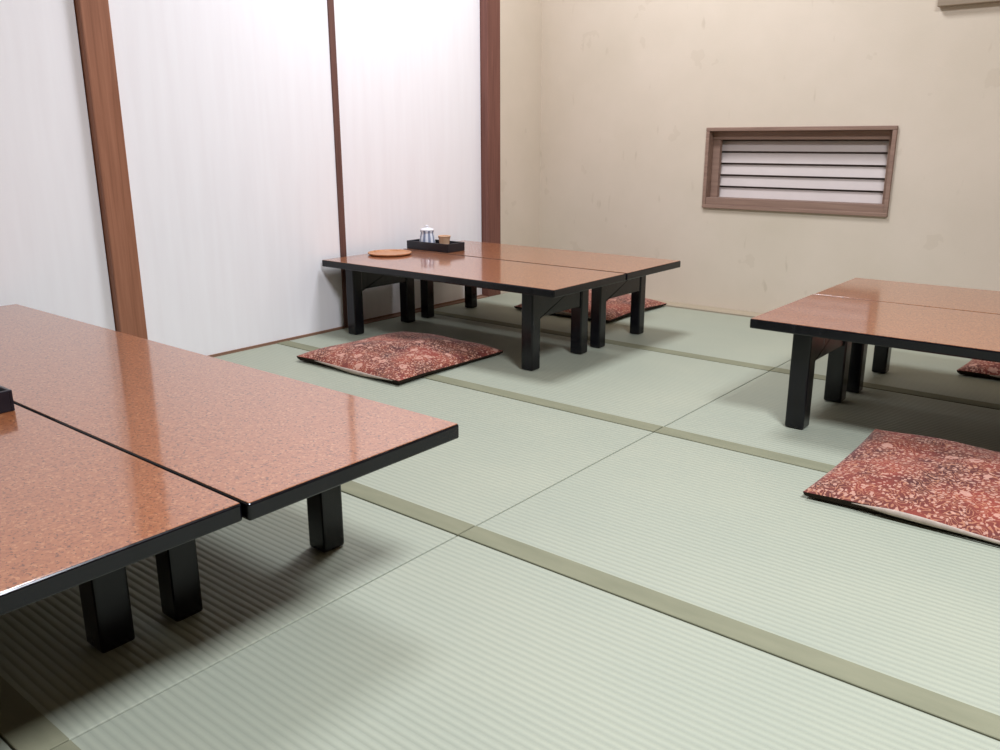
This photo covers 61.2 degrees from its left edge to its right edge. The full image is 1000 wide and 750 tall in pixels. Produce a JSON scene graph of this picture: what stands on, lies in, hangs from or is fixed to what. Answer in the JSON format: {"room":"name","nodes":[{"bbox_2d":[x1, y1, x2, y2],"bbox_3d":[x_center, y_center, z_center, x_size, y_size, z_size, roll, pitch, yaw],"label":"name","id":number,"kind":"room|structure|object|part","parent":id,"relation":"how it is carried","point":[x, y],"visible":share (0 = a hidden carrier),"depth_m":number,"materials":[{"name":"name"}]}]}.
{"room":"japanese restaurant dining room","nodes":[
{"label":"japanese restaurant dining room","id":0,"kind":"room"},
{"bbox_2d":[0,292,999,749],"bbox_3d":[0.278,0.832,0.364,6.232,0.201,7.345,12,20,37],"label":"floor","id":1,"kind":"structure","parent":0,"point":[620,544],"depth_m":1.56,"materials":[{"name":"wicker"}]},
{"bbox_2d":[0,404,241,652],"bbox_3d":[-1.206,0.224,1.595,1.815,0.314,0.454,12,20,37],"label":"table","id":2,"kind":"object","parent":1,"relation":"on","point":[76,508],"visible":1,"depth_m":1.17,"materials":[{"name":"black paint"}]},
{"bbox_2d":[0,385,14,413],"bbox_3d":[-1.092,0.044,1.580,0.310,0.040,0.220,12,20,37],"label":"tray","id":3,"kind":"object","parent":2,"relation":"on","point":[6,397],"visible":1,"depth_m":1.56,"materials":[{"name":"black paint"}]},
{"bbox_3d":[-0.644,0.303,1.361,0.057,0.286,0.057,12,20,37],"label":"leg","id":4,"kind":"part","parent":2,"relation":"part of","materials":[{"name":"black paint"}]},
{"bbox_2d":[0,304,458,621],"bbox_3d":[-0.919,0.130,1.929,1.825,0.314,0.440,12,20,37],"label":"table","id":5,"kind":"object","parent":1,"relation":"on","point":[264,442],"visible":0.87,"depth_m":1.54,"materials":[{"name":"black paint"}]},
{"bbox_3d":[-0.558,0.279,1.446,0.052,0.286,0.052,12,20,37],"label":"leg","id":6,"kind":"part","parent":5,"relation":"part of","materials":[{"name":"black paint"}]},
{"bbox_3d":[-0.354,0.211,1.688,0.052,0.286,0.052,12,20,37],"label":"leg","id":7,"kind":"part","parent":5,"relation":"part of","materials":[{"name":"black paint"}]},
{"bbox_2d":[297,331,502,384],"bbox_3d":[-0.375,-0.096,3.201,0.544,0.064,0.563,12,20,37],"label":"floor cushion","id":8,"kind":"object","parent":1,"relation":"on","point":[401,357],"visible":1,"depth_m":3.09,"materials":[{"name":"fabric"}]},
{"bbox_2d":[322,249,625,370],"bbox_3d":[-0.138,-0.281,3.397,1.196,0.314,0.463,12,20,37],"label":"table","id":9,"kind":"object","parent":1,"relation":"on","point":[545,290],"visible":0.96,"depth_m":3.22,"materials":[{"name":"black paint"}]},
{"bbox_3d":[-0.615,-0.316,3.580,0.050,0.286,0.050,12,20,37],"label":"leg","id":10,"kind":"part","parent":9,"relation":"part of","materials":[{"name":"black paint"}]},
{"bbox_3d":[-0.517,-0.433,3.672,0.038,0.111,0.265,12,20,37],"label":"cross rail","id":11,"kind":"part","parent":9,"relation":"part of","materials":[{"name":"black paint"}]},
{"bbox_2d":[368,249,411,256],"bbox_3d":[-0.483,-0.534,3.703,0.192,0.010,0.192,12,20,37],"label":"wooden plate","id":12,"kind":"object","parent":9,"relation":"on","point":[386,252],"visible":1,"depth_m":3.71,"materials":[{"name":"brown wood"}]},
{"bbox_3d":[-0.483,-0.532,3.704,0.182,0.006,0.182,12,20,37],"label":"dish","id":13,"kind":"part","parent":12,"relation":"part of","materials":[{"name":"brown wood"}]},
{"bbox_3d":[-0.419,-0.381,3.812,0.050,0.286,0.050,12,20,37],"label":"leg","id":14,"kind":"part","parent":9,"relation":"part of","materials":[{"name":"black paint"}]},
{"bbox_3d":[0.110,-0.160,3.013,0.050,0.286,0.050,12,20,37],"label":"leg","id":15,"kind":"part","parent":9,"relation":"part of","materials":[{"name":"black paint"}]},
{"bbox_3d":[0.208,-0.277,3.106,0.038,0.111,0.265,12,20,37],"label":"cross rail","id":16,"kind":"part","parent":9,"relation":"part of","materials":[{"name":"black paint"}]},
{"bbox_3d":[0.306,-0.225,3.246,0.050,0.286,0.050,12,20,37],"label":"leg","id":17,"kind":"part","parent":9,"relation":"part of","materials":[{"name":"black paint"}]},
{"bbox_2d":[405,240,680,347],"bbox_3d":[0.150,-0.377,3.741,1.194,0.314,0.431,12,20,37],"label":"table","id":18,"kind":"object","parent":1,"relation":"on","point":[636,269],"visible":0.73,"depth_m":3.55,"materials":[{"name":"black paint"}]},
{"bbox_3d":[-0.338,-0.408,3.909,0.046,0.286,0.046,12,20,37],"label":"leg","id":19,"kind":"part","parent":18,"relation":"part of","materials":[{"name":"black paint"}]},
{"bbox_2d":[407,239,464,252],"bbox_3d":[-0.295,-0.592,3.858,0.255,0.038,0.114,12,20,37],"label":"tray","id":20,"kind":"object","parent":18,"relation":"on","point":[453,246],"visible":0.91,"depth_m":3.81,"materials":[{"name":"black paint"}]},
{"bbox_2d":[419,225,434,242],"bbox_3d":[-0.335,-0.639,3.888,0.075,0.100,0.075,12,20,37],"label":"jar","id":21,"kind":"object","parent":20,"relation":"on","point":[427,233],"visible":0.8,"depth_m":3.86,"materials":[{"name":"ceramic"}]},
{"bbox_3d":[-0.335,-0.676,3.878,0.067,0.024,0.067,12,20,37],"label":"lid","id":22,"kind":"part","parent":21,"relation":"part of","materials":[{"name":"white ceramic"}]},
{"bbox_3d":[-0.252,-0.579,3.838,0.072,0.012,0.072,12,20,37],"label":"dish","id":23,"kind":"object","parent":20,"relation":"on","visible":0},
{"bbox_2d":[438,235,450,243],"bbox_3d":[-0.252,-0.605,3.831,0.057,0.055,0.057,12,20,37],"label":"wooden cup","id":24,"kind":"object","parent":23,"relation":"on","point":[443,239],"visible":0.78,"depth_m":3.81,"materials":[{"name":"brown wood"}]},
{"bbox_3d":[-0.144,-0.473,4.139,0.046,0.286,0.046,12,20,37],"label":"leg","id":25,"kind":"part","parent":18,"relation":"part of","materials":[{"name":"black paint"}]},
{"bbox_3d":[0.389,-0.251,3.341,0.046,0.286,0.046,12,20,37],"label":"leg","id":26,"kind":"part","parent":18,"relation":"part of","materials":[{"name":"black paint"}]},
{"bbox_3d":[0.486,-0.368,3.432,0.038,0.111,0.266,12,20,37],"label":"cross rail","id":27,"kind":"part","parent":18,"relation":"part of","materials":[{"name":"black paint"}]},
{"bbox_3d":[0.583,-0.316,3.571,0.046,0.286,0.046,12,20,37],"label":"leg","id":28,"kind":"part","parent":18,"relation":"part of","materials":[{"name":"black paint"}]},
{"bbox_2d":[514,290,666,322],"bbox_3d":[0.447,-0.361,4.150,0.544,0.062,0.539,12,20,37],"label":"floor cushion","id":29,"kind":"object","parent":1,"relation":"on","point":[619,307],"visible":0.2,"depth_m":3.97,"materials":[{"name":"fabric"}]},
{"bbox_2d":[750,294,999,429],"bbox_3d":[1.321,0.041,2.234,1.195,0.314,0.495,12,20,37],"label":"table","id":30,"kind":"object","parent":1,"relation":"on","point":[820,325],"visible":1,"depth_m":2.36,"materials":[{"name":"black paint"}]},
{"bbox_3d":[0.856,0.010,2.401,0.054,0.286,0.054,12,20,37],"label":"leg","id":31,"kind":"part","parent":30,"relation":"part of","materials":[{"name":"black paint"}]},
{"bbox_3d":[0.959,-0.109,2.499,0.038,0.111,0.276,12,20,37],"label":"cross rail","id":32,"kind":"part","parent":30,"relation":"part of","materials":[{"name":"black paint"}]},
{"bbox_3d":[1.062,-0.059,2.645,0.054,0.286,0.054,12,20,37],"label":"leg","id":33,"kind":"part","parent":30,"relation":"part of","materials":[{"name":"black paint"}]},
{"bbox_2d":[803,429,999,544],"bbox_3d":[1.094,0.247,1.978,0.570,0.054,0.563,12,20,37],"label":"floor cushion","id":34,"kind":"object","parent":1,"relation":"on","point":[952,486],"visible":1,"depth_m":1.93,"materials":[{"name":"fabric"}]},
{"bbox_2d":[815,278,999,392],"bbox_3d":[1.616,-0.057,2.583,1.193,0.314,0.432,12,20,37],"label":"table","id":35,"kind":"object","parent":1,"relation":"on","point":[946,297],"visible":0.57,"depth_m":2.74,"materials":[{"name":"black paint"}]},
{"bbox_3d":[1.161,-0.086,2.741,0.048,0.286,0.048,12,20,37],"label":"leg","id":36,"kind":"part","parent":35,"relation":"part of","materials":[{"name":"black paint"}]},
{"bbox_3d":[1.352,-0.150,2.968,0.048,0.286,0.048,12,20,37],"label":"leg","id":37,"kind":"part","parent":35,"relation":"part of","materials":[{"name":"black paint"}]},
{"bbox_2d":[957,359,999,379],"bbox_3d":[1.975,-0.043,2.986,0.544,0.068,0.528,12,20,37],"label":"floor cushion","id":38,"kind":"object","parent":1,"relation":"on","point":[979,368],"visible":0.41,"depth_m":2.93,"materials":[{"name":"fabric"}]},
{"bbox_2d":[500,0,541,293],"bbox_3d":[0.049,-1.760,4.367,0.150,2.755,0.357,12,20,37],"label":"wall","id":39,"kind":"structure","parent":0,"point":[520,20],"depth_m":4.43,"materials":[{"name":"beige paint"}]},
{"bbox_2d":[210,295,487,356],"bbox_3d":[-1.240,-0.023,3.168,0.124,0.058,3.588,12,20,37],"label":"trim","id":40,"kind":"structure","parent":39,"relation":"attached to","point":[482,296],"depth_m":3.87,"materials":[{"name":"brown wood"}]},
{"bbox_2d":[480,0,500,296],"bbox_3d":[-0.072,-1.707,4.178,0.110,2.755,0.100,12,20,37],"label":"wooden pillar","id":41,"kind":"structure","parent":39,"relation":"attached to","point":[489,9],"depth_m":4.25,"materials":[{"name":"brown wood"}]},
{"bbox_2d":[539,0,999,312],"bbox_3d":[2.516,-1.306,2.723,6.132,2.755,0.100,12,20,37],"label":"wall","id":42,"kind":"structure","parent":0,"point":[631,90],"depth_m":3.84,"materials":[{"name":"beige paint"}]},
{"bbox_2d":[652,299,763,317],"bbox_3d":[2.517,0.025,2.967,5.982,0.059,0.093,12,20,37],"label":"baseboard","id":43,"kind":"structure","parent":42,"relation":"attached to","point":[669,303],"depth_m":4.10,"materials":[{"name":"brown wood"}]},
{"bbox_2d":[702,125,897,216],"bbox_3d":[1.340,-0.928,3.816,0.847,0.371,0.124,12,20,37],"label":"window","id":44,"kind":"structure","parent":42,"relation":"in","point":[836,170],"depth_m":3.81,"materials":[{"name":"brown wood"}]},
{"bbox_2d":[937,0,999,6],"bbox_3d":[2.043,-1.601,2.948,0.880,0.510,0.034,12,20,37],"label":"framed board","id":45,"kind":"object","parent":42,"relation":"attached to","point":[941,3],"visible":1,"depth_m":3.22,"materials":[{"name":"brown wood"}]},
{"bbox_3d":[-1.289,-1.006,2.920,0.080,2.085,3.608,12,20,37],"label":"wall","id":46,"kind":"structure","parent":0,"visible":0},
{"bbox_2d":[0,0,114,330],"bbox_3d":[-1.852,-0.798,2.118,0.020,1.992,1.604,12,20,37],"label":"door","id":47,"kind":"structure","parent":46,"relation":"in","point":[53,255],"depth_m":2.67,"materials":[{"name":"paper"}]},
{"bbox_2d":[73,0,147,339],"bbox_3d":[-1.328,-1.287,2.681,0.116,2.755,0.095,12,20,37],"label":"wooden pillar","id":48,"kind":"structure","parent":46,"relation":"attached to","point":[93,22],"depth_m":2.80,"materials":[{"name":"brown wood"}]},
{"bbox_2d":[108,0,347,355],"bbox_3d":[-0.976,-1.092,3.136,0.031,2.017,0.947,12,20,37],"label":"door","id":49,"kind":"structure","parent":46,"relation":"in","point":[230,108],"depth_m":3.18,"materials":[{"name":"paper"}]},
{"bbox_3d":[-0.984,-0.120,3.395,0.030,0.005,0.916,12,20,37],"label":"rail","id":50,"kind":"part","parent":49,"relation":"part of","materials":[{"name":"brown wood"}]},
{"bbox_3d":[-0.688,-1.188,3.479,0.031,2.017,0.031,12,20,37],"label":"frame","id":51,"kind":"part","parent":49,"relation":"part of","materials":[{"name":"brown wood"}]},
{"bbox_2d":[334,0,482,320],"bbox_3d":[-0.417,-1.282,3.853,0.030,1.996,0.998,12,20,37],"label":"door","id":52,"kind":"structure","parent":46,"relation":"in","point":[408,71],"depth_m":3.88,"materials":[{"name":"paper"}]},
{"bbox_3d":[-0.415,-0.323,4.120,0.030,0.005,0.998,12,20,37],"label":"rail","id":53,"kind":"part","parent":52,"relation":"part of","materials":[{"name":"brown wood"}]}
]}

